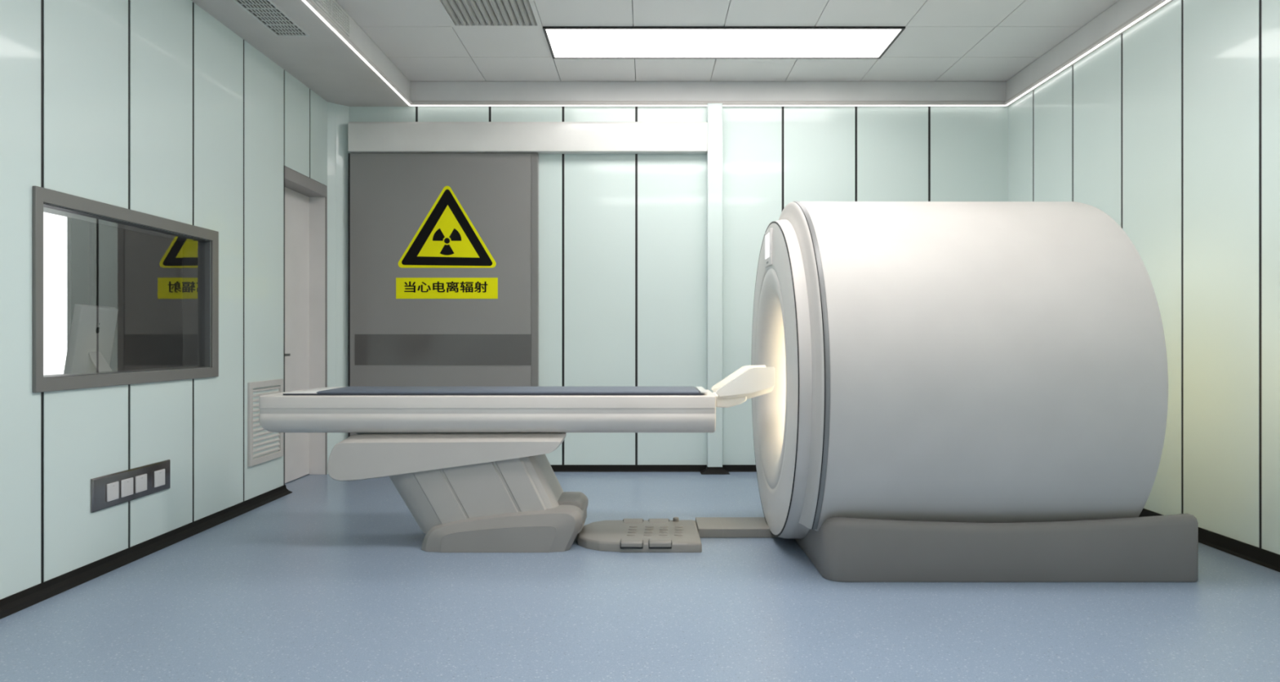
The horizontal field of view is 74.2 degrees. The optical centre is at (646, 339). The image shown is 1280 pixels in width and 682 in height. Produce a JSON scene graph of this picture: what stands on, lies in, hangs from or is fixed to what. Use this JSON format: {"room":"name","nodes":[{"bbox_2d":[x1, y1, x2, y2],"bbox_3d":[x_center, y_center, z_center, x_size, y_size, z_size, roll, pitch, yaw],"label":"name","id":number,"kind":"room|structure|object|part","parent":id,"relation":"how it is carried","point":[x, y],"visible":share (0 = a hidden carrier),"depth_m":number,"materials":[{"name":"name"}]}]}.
{"room":"radiology room","nodes":[
{"label":"radiology room","id":0,"kind":"room"},
{"bbox_2d":[71,217,182,371],"bbox_3d":[-4.431,-0.312,4.550,3.539,2.800,4.900,0,0,0],"label":"wall","id":1,"kind":"structure","parent":0,"point":[140,275],"depth_m":6.90,"materials":[{"name":"grey glass"}]},
{"bbox_2d":[43,212,71,375],"bbox_3d":[-5.220,-0.362,6.918,1.060,2.000,0.045,0,0,0],"label":"room window","id":2,"kind":"structure","parent":1,"relation":"in","point":[56,228],"depth_m":6.93,"materials":[{"name":"white paint"}]},
{"bbox_3d":[-5.220,-0.362,6.912,1.060,2.000,0.034,0,0,0],"label":"frame","id":3,"kind":"part","parent":2,"relation":"part of","materials":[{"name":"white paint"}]},
{"bbox_2d":[0,0,327,599],"bbox_3d":[-2.610,-0.408,2.695,0.101,2.993,8.190,0,0,0],"label":"wall","id":4,"kind":"structure","parent":0,"point":[157,108],"depth_m":4.26,"materials":[{"name":"white metal"}]},
{"bbox_2d":[32,186,218,392],"bbox_3d":[-2.632,-0.207,4.280,0.176,0.864,1.509,0,0,0],"label":"window","id":5,"kind":"structure","parent":4,"relation":"in","point":[196,251],"depth_m":4.35,"materials":[{"name":"grey metal"}]},
{"bbox_2d":[90,459,170,513],"bbox_3d":[-2.549,0.724,4.215,0.021,0.156,0.637,0,0,0],"label":"panel","id":6,"kind":"object","parent":4,"relation":"attached to","point":[107,491],"visible":1,"depth_m":4.16,"materials":[{"name":"metal"}]},
{"bbox_2d":[106,481,119,502],"bbox_3d":[-2.543,0.728,4.033,0.008,0.084,0.085,0,0,0],"label":"socket","id":7,"kind":"object","parent":6,"relation":"attached to","point":[113,487],"depth_m":4.03,"materials":[{"name":"white plastic"}]},
{"bbox_2d":[120,477,133,497],"bbox_3d":[-2.543,0.728,4.144,0.008,0.084,0.092,0,0,0],"label":"socket","id":8,"kind":"object","parent":6,"relation":"attached to","point":[126,483],"depth_m":4.14,"materials":[{"name":"white plastic"}]},
{"bbox_2d":[134,474,146,493],"bbox_3d":[-2.543,0.728,4.259,0.008,0.084,0.093,0,0,0],"label":"socket","id":9,"kind":"object","parent":6,"relation":"attached to","point":[140,480],"depth_m":4.25,"materials":[{"name":"white plastic"}]},
{"bbox_2d":[154,469,164,488],"bbox_3d":[-2.543,0.728,4.420,0.008,0.084,0.092,0,0,0],"label":"socket","id":10,"kind":"object","parent":6,"relation":"attached to","point":[159,474],"depth_m":4.41,"materials":[{"name":"white plastic"}]},
{"bbox_2d":[0,484,293,619],"bbox_3d":[-2.531,1.060,2.295,0.058,0.053,7.390,0,0,0],"label":"baseboard","id":11,"kind":"structure","parent":4,"relation":"attached to","point":[9,606],"depth_m":4.11,"materials":[{"name":"black plastic"}]},
{"bbox_2d":[247,378,283,466],"bbox_3d":[-2.551,0.551,5.680,0.018,0.543,0.500,0,0,0],"label":"air vent","id":12,"kind":"object","parent":4,"relation":"in","point":[261,442],"visible":0.83,"depth_m":5.59,"materials":[{"name":"white metal"}]},
{"bbox_2d":[284,166,327,484],"bbox_3d":[-2.655,-0.069,6.362,0.189,2.314,0.855,0,0,0],"label":"door","id":13,"kind":"structure","parent":4,"relation":"in","point":[305,197],"depth_m":6.69,"materials":[{"name":"metal"}]},
{"bbox_3d":[-2.723,-0.028,6.372,0.045,2.219,0.834,0,0,0],"label":"door","id":14,"kind":"part","parent":13,"relation":"part of","materials":[{"name":"grey metal"}]},
{"bbox_3d":[-2.655,-0.069,6.362,0.189,2.314,0.855,0,0,0],"label":"door frame","id":15,"kind":"part","parent":13,"relation":"part of","materials":[{"name":"grey metal"}]},
{"bbox_2d":[0,471,1279,681],"bbox_3d":[-1.558,1.128,2.766,9.285,0.080,8.572,0,0,0],"label":"floor","id":16,"kind":"structure","parent":0,"point":[328,580],"depth_m":3.38,"materials":[{"name":"plastic"}]},
{"bbox_2d":[258,364,774,552],"bbox_3d":[-0.657,0.617,4.600,2.659,0.940,0.600,0,0,0],"label":"table","id":17,"kind":"object","parent":16,"relation":"on","point":[474,473],"visible":0.99,"depth_m":4.33,"materials":[{"name":"white paint"}]},
{"bbox_2d":[282,386,707,395],"bbox_3d":[-0.782,0.281,4.600,2.199,0.020,0.470,0,0,0],"label":"cushion","id":18,"kind":"object","parent":17,"relation":"on","point":[331,391],"visible":1,"depth_m":4.37,"materials":[{"name":"blue plastic"}]},
{"bbox_2d":[577,517,702,552],"bbox_3d":[-0.046,1.052,4.580,0.658,0.070,0.573,0,0,0],"label":"foot pedal","id":19,"kind":"object","parent":16,"relation":"on","point":[626,535],"visible":1,"depth_m":4.46,"materials":[{"name":"grey plastic"}]},
{"bbox_3d":[0.168,1.028,4.820,0.036,0.023,0.036,0,0,0],"label":"knob","id":20,"kind":"part","parent":19,"relation":"part of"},
{"bbox_2d":[695,517,778,537],"bbox_3d":[0.542,1.062,4.770,0.516,0.049,0.301,0,0,0],"label":"floor track","id":21,"kind":"object","parent":16,"relation":"on","point":[708,527],"visible":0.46,"depth_m":4.66,"materials":[{"name":"grey metal"}]},
{"bbox_2d":[751,201,1198,582],"bbox_3d":[1.566,0.175,4.600,1.818,1.824,1.896,0,0,0],"label":"scanner","id":22,"kind":"object","parent":16,"relation":"on","point":[962,392],"visible":0.97,"depth_m":3.77,"materials":[{"name":"white plastic"}]},
{"bbox_3d":[0.667,-0.492,4.600,0.018,0.195,0.210,0,0,0],"label":"display panel","id":23,"kind":"part","parent":22,"relation":"part of","materials":[{"name":"white plastic"}]},
{"bbox_3d":[-3.165,0.728,4.500,0.770,0.720,1.800,0,0,0],"label":"desk","id":24,"kind":"object","parent":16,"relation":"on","visible":0},
{"bbox_2d":[63,303,118,373],"bbox_3d":[-3.044,0.092,4.688,0.248,0.553,0.476,0,0,0],"label":"computer monitor","id":25,"kind":"object","parent":24,"relation":"on","point":[92,331],"visible":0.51,"depth_m":4.63,"materials":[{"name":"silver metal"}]},
{"bbox_2d":[349,106,1008,465],"bbox_3d":[0.253,-0.408,6.992,5.425,2.993,0.120,0,0,0],"label":"wall","id":26,"kind":"structure","parent":0,"point":[623,237],"depth_m":6.93,"materials":[{"name":"white paint"}]},
{"bbox_2d":[327,102,349,474],"bbox_3d":[-2.567,-0.408,6.911,0.265,2.993,0.242,0,0,0],"label":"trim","id":27,"kind":"structure","parent":26,"relation":"attached to","point":[338,115],"depth_m":6.86,"materials":[{"name":"white metal"}]},
{"bbox_2d":[348,152,538,436],"bbox_3d":[-1.652,-0.218,6.900,1.541,2.588,0.054,0,0,0],"label":"sliding door","id":28,"kind":"structure","parent":26,"relation":"in","point":[393,342],"depth_m":6.88,"materials":[{"name":"grey metal"}]},
{"bbox_2d":[395,277,497,298],"bbox_3d":[-1.621,-0.412,6.875,0.826,0.170,0.003,0,0,0],"label":"sign","id":29,"kind":"object","parent":28,"relation":"attached to","point":[406,287],"visible":1,"depth_m":6.88,"materials":[{"name":"yellow plastic"}]},
{"bbox_2d":[398,186,496,267],"bbox_3d":[-1.619,-0.911,6.874,0.796,0.667,0.004,0,0,0],"label":"warning sign","id":30,"kind":"object","parent":28,"relation":"attached to","point":[446,237],"visible":1,"depth_m":6.87,"materials":[{"name":"yellow plastic"}]},
{"bbox_3d":[-0.909,-0.218,6.899,0.055,2.588,0.053,0,0,0],"label":"edge trim","id":31,"kind":"part","parent":28,"relation":"part of","materials":[{"name":"metal"}]},
{"bbox_2d":[347,121,707,154],"bbox_3d":[-0.959,-1.646,6.881,2.903,0.260,0.099,0,0,0],"label":"door track","id":32,"kind":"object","parent":26,"relation":"attached to","point":[363,137],"depth_m":6.83,"materials":[{"name":"white metal"}]},
{"bbox_2d":[551,465,756,475],"bbox_3d":[1.052,1.060,6.854,3.825,0.054,0.155,0,0,0],"label":"baseboard","id":33,"kind":"structure","parent":26,"relation":"attached to","point":[555,468],"depth_m":6.92,"materials":[{"name":"black plastic"}]},
{"bbox_2d":[706,103,722,467],"bbox_3d":[0.554,-0.433,6.881,0.121,2.943,0.099,0,0,0],"label":"wall column","id":34,"kind":"structure","parent":26,"relation":"attached to","point":[714,111],"depth_m":6.83,"materials":[{"name":"white paint"}]},
{"bbox_2d":[191,0,1173,106],"bbox_3d":[0.203,-2.054,2.766,5.765,0.297,8.572,0,0,0],"label":"ceiling","id":35,"kind":"structure","parent":0,"point":[321,60],"depth_m":5.81,"materials":[{"name":"paint"}]},
{"bbox_2d":[233,0,310,35],"bbox_3d":[-2.212,-1.901,4.785,0.207,0.008,1.030,0,0,0],"label":"ceiling vent","id":36,"kind":"object","parent":35,"relation":"in","point":[266,12],"visible":1,"depth_m":5.00,"materials":[{"name":"grey metal"}]},
{"bbox_2d":[302,0,410,106],"bbox_3d":[-1.923,-1.901,2.994,0.013,0.006,7.788,0,0,0],"label":"light strip","id":37,"kind":"object","parent":35,"relation":"attached to","point":[304,1],"visible":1,"depth_m":5.56,"materials":[{"name":"white plastic"}]},
{"bbox_2d":[410,105,1005,106],"bbox_3d":[0.503,-1.901,6.894,4.840,0.006,0.011,0,0,0],"label":"light strip","id":38,"kind":"object","parent":35,"relation":"attached to","point":[411,105],"visible":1,"depth_m":6.89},
{"bbox_2d":[1005,0,1170,106],"bbox_3d":[2.929,-1.901,2.994,0.013,0.006,7.788,0,0,0],"label":"light strip","id":39,"kind":"object","parent":35,"relation":"attached to","point":[1166,1],"visible":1,"depth_m":5.53,"materials":[{"name":"white plastic"}]},
{"bbox_2d":[335,0,1119,81],"bbox_3d":[0.503,-2.152,2.993,4.866,0.100,7.817,0,0,0],"label":"ceiling","id":40,"kind":"structure","parent":0,"point":[940,40],"depth_m":5.88,"materials":[{"name":"tile"}]},
{"bbox_2d":[435,0,542,27],"bbox_3d":[-1.003,-2.108,5.070,0.610,0.024,1.240,0,0,0],"label":"ceiling vent","id":41,"kind":"object","parent":40,"relation":"in","point":[459,13],"visible":1,"depth_m":5.46,"materials":[{"name":"metal"}]},
{"bbox_2d":[542,24,905,58],"bbox_3d":[0.522,-2.103,6.000,2.440,0.027,0.620,0,0,0],"label":"recessed light","id":42,"kind":"object","parent":40,"relation":"in","point":[633,42],"visible":1,"depth_m":5.98,"materials":[{"name":"white plastic"}]},
{"bbox_2d":[1008,0,1279,555],"bbox_3d":[3.025,-0.408,2.766,0.120,2.993,8.332,0,0,0],"label":"wall","id":43,"kind":"structure","parent":0,"point":[1170,128],"depth_m":4.54,"materials":[{"name":"white paint"}]},
{"bbox_2d":[311,0,1157,101],"bbox_3d":[0.503,-2.020,2.993,4.866,0.158,7.817,0,0,0],"label":"trim","id":44,"kind":"structure","parent":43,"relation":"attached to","point":[1122,11],"depth_m":6.90,"materials":[{"name":"paint"}]},
{"bbox_2d":[313,0,349,36],"bbox_3d":[-1.924,-2.021,5.010,0.012,0.127,0.920,0,0,0],"label":"air vent","id":45,"kind":"object","parent":44,"relation":"in","point":[328,4],"visible":1,"depth_m":5.24,"materials":[{"name":"white metal"}]},
{"bbox_2d":[1138,508,1279,572],"bbox_3d":[2.956,1.049,2.766,0.018,0.076,8.332,0,0,0],"label":"baseboard","id":46,"kind":"structure","parent":43,"relation":"attached to","point":[1260,557],"depth_m":4.23,"materials":[{"name":"black plastic"}]}
]}

